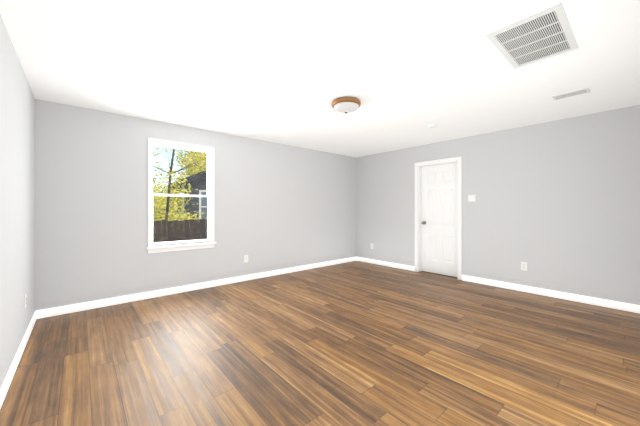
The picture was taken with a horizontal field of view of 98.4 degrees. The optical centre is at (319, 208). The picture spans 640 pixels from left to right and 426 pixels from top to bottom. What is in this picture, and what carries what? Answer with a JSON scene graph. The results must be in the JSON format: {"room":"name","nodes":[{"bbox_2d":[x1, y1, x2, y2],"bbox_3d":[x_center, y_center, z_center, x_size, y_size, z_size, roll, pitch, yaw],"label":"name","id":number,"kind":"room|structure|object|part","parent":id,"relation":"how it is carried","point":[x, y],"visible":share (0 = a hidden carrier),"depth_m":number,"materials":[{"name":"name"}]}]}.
{"room":"empty living room","nodes":[
{"label":"empty living room","id":0,"kind":"room"},
{"bbox_2d":[0,15,34,388],"bbox_3d":[-1.630,0.000,1.184,0.150,2.440,4.825,0,0,-41],"label":"wall","id":1,"kind":"structure","parent":0,"point":[17,190],"depth_m":2.14,"materials":[{"name":"grey paint"}]},
{"bbox_2d":[0,311,36,408],"bbox_3d":[-1.617,1.173,1.294,0.013,0.095,4.649,0,0,-41],"label":"baseboard","id":2,"kind":"structure","parent":1,"relation":"attached to","point":[5,386],"depth_m":2.08,"materials":[{"name":"white wood"}]},
{"bbox_2d":[24,294,26,308],"bbox_3d":[-2.670,0.835,2.503,0.008,0.125,0.078,0,0,-41],"label":"electrical outlet","id":3,"kind":"object","parent":1,"relation":"attached to","point":[25,300],"visible":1,"depth_m":2.48,"materials":[{"name":"white plastic"}]},
{"bbox_2d":[35,99,355,310],"bbox_3d":[-1.194,0.000,4.855,5.620,2.440,0.150,0,0,-41],"label":"wall","id":4,"kind":"structure","parent":0,"point":[277,206],"depth_m":3.75,"materials":[{"name":"grey paint"}]},
{"bbox_2d":[148,138,213,253],"bbox_3d":[-2.042,-0.182,4.092,0.900,1.576,0.142,0,0,-41],"label":"window","id":5,"kind":"structure","parent":4,"relation":"in","point":[166,142],"depth_m":4.07,"materials":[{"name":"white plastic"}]},
{"bbox_3d":[-2.072,-0.550,4.128,0.780,0.719,0.028,0,0,-41],"label":"window sash upper","id":6,"kind":"part","parent":5,"relation":"part of","materials":[{"name":"clear glass"}]},
{"bbox_3d":[-2.050,0.141,4.102,0.780,0.721,0.028,0,0,-41],"label":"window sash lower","id":7,"kind":"part","parent":5,"relation":"part of","materials":[{"name":"clear glass"}]},
{"bbox_3d":[-2.002,0.576,4.046,0.900,0.060,0.014,0,0,-41],"label":"window trim apron","id":8,"kind":"part","parent":5,"relation":"part of","materials":[{"name":"white wood"}]},
{"bbox_2d":[152,142,210,245],"bbox_3d":[-2.055,-0.204,4.108,0.816,1.448,0.150,0,0,-41],"label":"liner","id":9,"kind":"object","parent":5,"relation":"attached to","point":[210,185],"visible":0.33,"depth_m":4.34,"materials":[{"name":"white wood"}]},
{"bbox_2d":[146,242,216,249],"bbox_3d":[-2.007,0.533,4.052,0.944,0.026,0.098,0,0,-41],"label":"stool","id":10,"kind":"object","parent":4,"relation":"attached to","point":[181,245],"visible":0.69,"depth_m":3.99,"materials":[{"name":"white wood"}]},
{"bbox_2d":[36,257,356,318],"bbox_3d":[-1.141,1.173,4.794,5.320,0.095,0.013,0,0,-41],"label":"baseboard","id":11,"kind":"structure","parent":4,"relation":"attached to","point":[54,311],"depth_m":3.91,"materials":[{"name":"white wood"}]},
{"bbox_2d":[0,261,639,425],"bbox_3d":[0.387,1.270,3.033,5.620,0.100,4.975,0,0,-41],"label":"floor","id":12,"kind":"structure","parent":0,"point":[355,343],"depth_m":2.25,"materials":[{"name":"wood"}]},
{"bbox_2d":[0,0,639,157],"bbox_3d":[0.387,-1.270,3.033,5.620,0.100,4.975,0,0,-41],"label":"ceiling","id":13,"kind":"structure","parent":0,"point":[404,72],"depth_m":2.35,"materials":[{"name":"white paint"}]},
{"bbox_2d":[332,97,360,113],"bbox_3d":[0.298,-1.152,3.145,0.332,0.136,0.332,0,0,-41],"label":"flush-mount light","id":14,"kind":"object","parent":13,"relation":"attached to","point":[346,105],"visible":1,"depth_m":3.05,"materials":[{"name":"white glass"}]},
{"bbox_3d":[0.298,-1.137,3.145,0.286,0.062,0.286,0,0,-41],"label":"lamp shade","id":15,"kind":"part","parent":14,"relation":"part of","materials":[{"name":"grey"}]},
{"bbox_2d":[427,124,436,127],"bbox_3d":[1.628,-1.202,4.008,0.128,0.035,0.128,0,0,-41],"label":"smoke detector","id":16,"kind":"object","parent":13,"relation":"attached to","point":[432,125],"visible":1,"depth_m":3.97,"materials":[{"name":"white plastic"}]},
{"bbox_2d":[486,3,577,68],"bbox_3d":[1.558,-1.216,2.011,0.690,0.009,0.405,0,0,-41],"label":"ceiling vent","id":17,"kind":"object","parent":13,"relation":"in","point":[543,35],"visible":0.98,"depth_m":1.96,"materials":[{"name":"white metal"}]},
{"bbox_2d":[552,88,589,99],"bbox_3d":[2.658,-1.216,2.925,0.150,0.008,0.285,0,0,-41],"label":"ceiling vent","id":18,"kind":"object","parent":13,"relation":"in","point":[572,93],"visible":1,"depth_m":2.92,"materials":[{"name":"white metal"}]},
{"bbox_2d":[356,105,639,304],"bbox_3d":[2.502,0.000,4.769,0.150,2.440,4.825,0,0,-41],"label":"wall","id":19,"kind":"structure","parent":0,"point":[555,206],"depth_m":3.94,"materials":[{"name":"grey paint"}]},
{"bbox_2d":[357,257,414,270],"bbox_3d":[1.359,1.173,5.961,0.013,0.095,1.501,0,0,-41],"label":"baseboard","id":20,"kind":"structure","parent":19,"relation":"attached to","point":[394,265],"depth_m":5.87,"materials":[{"name":"white wood"}]},
{"bbox_2d":[415,156,461,279],"bbox_3d":[2.195,0.160,5.109,0.167,2.121,0.882,0,0,-41],"label":"door frame","id":21,"kind":"structure","parent":19,"relation":"attached to","point":[459,159],"depth_m":5.08,"materials":[{"name":"white wood"}]},
{"bbox_2d":[422,163,456,276],"bbox_3d":[2.204,0.193,5.117,0.110,2.030,0.724,0,0,-41],"label":"door","id":22,"kind":"structure","parent":19,"relation":"in","point":[439,219],"depth_m":5.13,"materials":[{"name":"white wood"}]},
{"bbox_2d":[468,195,475,201],"bbox_3d":[2.535,-0.180,4.609,0.009,0.116,0.116,0,0,-41],"label":"switch plate","id":23,"kind":"object","parent":19,"relation":"attached to","point":[471,198],"visible":1,"depth_m":4.61,"materials":[{"name":"white plastic"}]},
{"bbox_2d":[521,262,526,270],"bbox_3d":[3.007,0.845,4.066,0.008,0.125,0.078,0,0,-41],"label":"electrical outlet","id":24,"kind":"object","parent":19,"relation":"attached to","point":[523,266],"visible":1,"depth_m":4.06,"materials":[{"name":"white plastic"}]},
{"bbox_2d":[462,275,639,312],"bbox_3d":[3.172,1.173,3.872,0.013,0.095,2.266,0,0,-41],"label":"baseboard","id":25,"kind":"structure","parent":19,"relation":"attached to","point":[634,308],"depth_m":3.76,"materials":[{"name":"white wood"}]},
{"label":"outside","id":26,"kind":"structure","parent":0,"visible":0},
{"bbox_3d":[-20.662,2.170,31.440,90.000,0.200,65.425,0,0,-41],"label":"ground","id":27,"kind":"structure","parent":26,"visible":0},
{"bbox_2d":[153,182,180,238],"bbox_3d":[-6.056,0.365,11.888,3.931,3.412,3.597,0,0,-41],"label":"tree","id":28,"kind":"object","parent":27,"relation":"on","point":[173,202],"depth_m":11.14,"materials":[{"name":"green plant"}]},
{"bbox_2d":[153,171,203,227],"bbox_3d":[-4.950,0.383,8.562,2.639,3.396,2.484,0,0,-41],"label":"tree","id":29,"kind":"object","parent":27,"relation":"on","point":[163,209],"depth_m":8.62,"materials":[{"name":"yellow plant"}]},
{"bbox_2d":[153,219,206,242],"bbox_3d":[-6.687,1.185,5.623,9.270,1.769,0.060,0,0,-41],"label":"fence","id":30,"kind":"object","parent":27,"relation":"on","point":[174,225],"depth_m":7.92,"materials":[{"name":"brown wood"}]},
{"bbox_2d":[153,146,206,241],"bbox_3d":[-3.906,-1.890,7.304,3.868,7.929,3.058,0,0,-41],"label":"tree","id":31,"kind":"object","parent":27,"relation":"on","point":[168,199],"depth_m":7.25,"materials":[{"name":"brown plant"}]},
{"bbox_2d":[153,146,206,184],"bbox_3d":[-5.777,-3.264,18.711,10.149,10.669,9.312,0,0,-41],"label":"tree","id":32,"kind":"object","parent":27,"relation":"on","point":[189,171],"depth_m":15.99,"materials":[{"name":"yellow plant"}]},
{"bbox_2d":[170,170,206,238],"bbox_3d":[-4.075,0.047,12.758,4.910,4.046,5.710,0,0,-27],"label":"house","id":33,"kind":"structure","parent":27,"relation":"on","point":[201,191],"depth_m":9.78,"materials":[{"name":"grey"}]}
]}

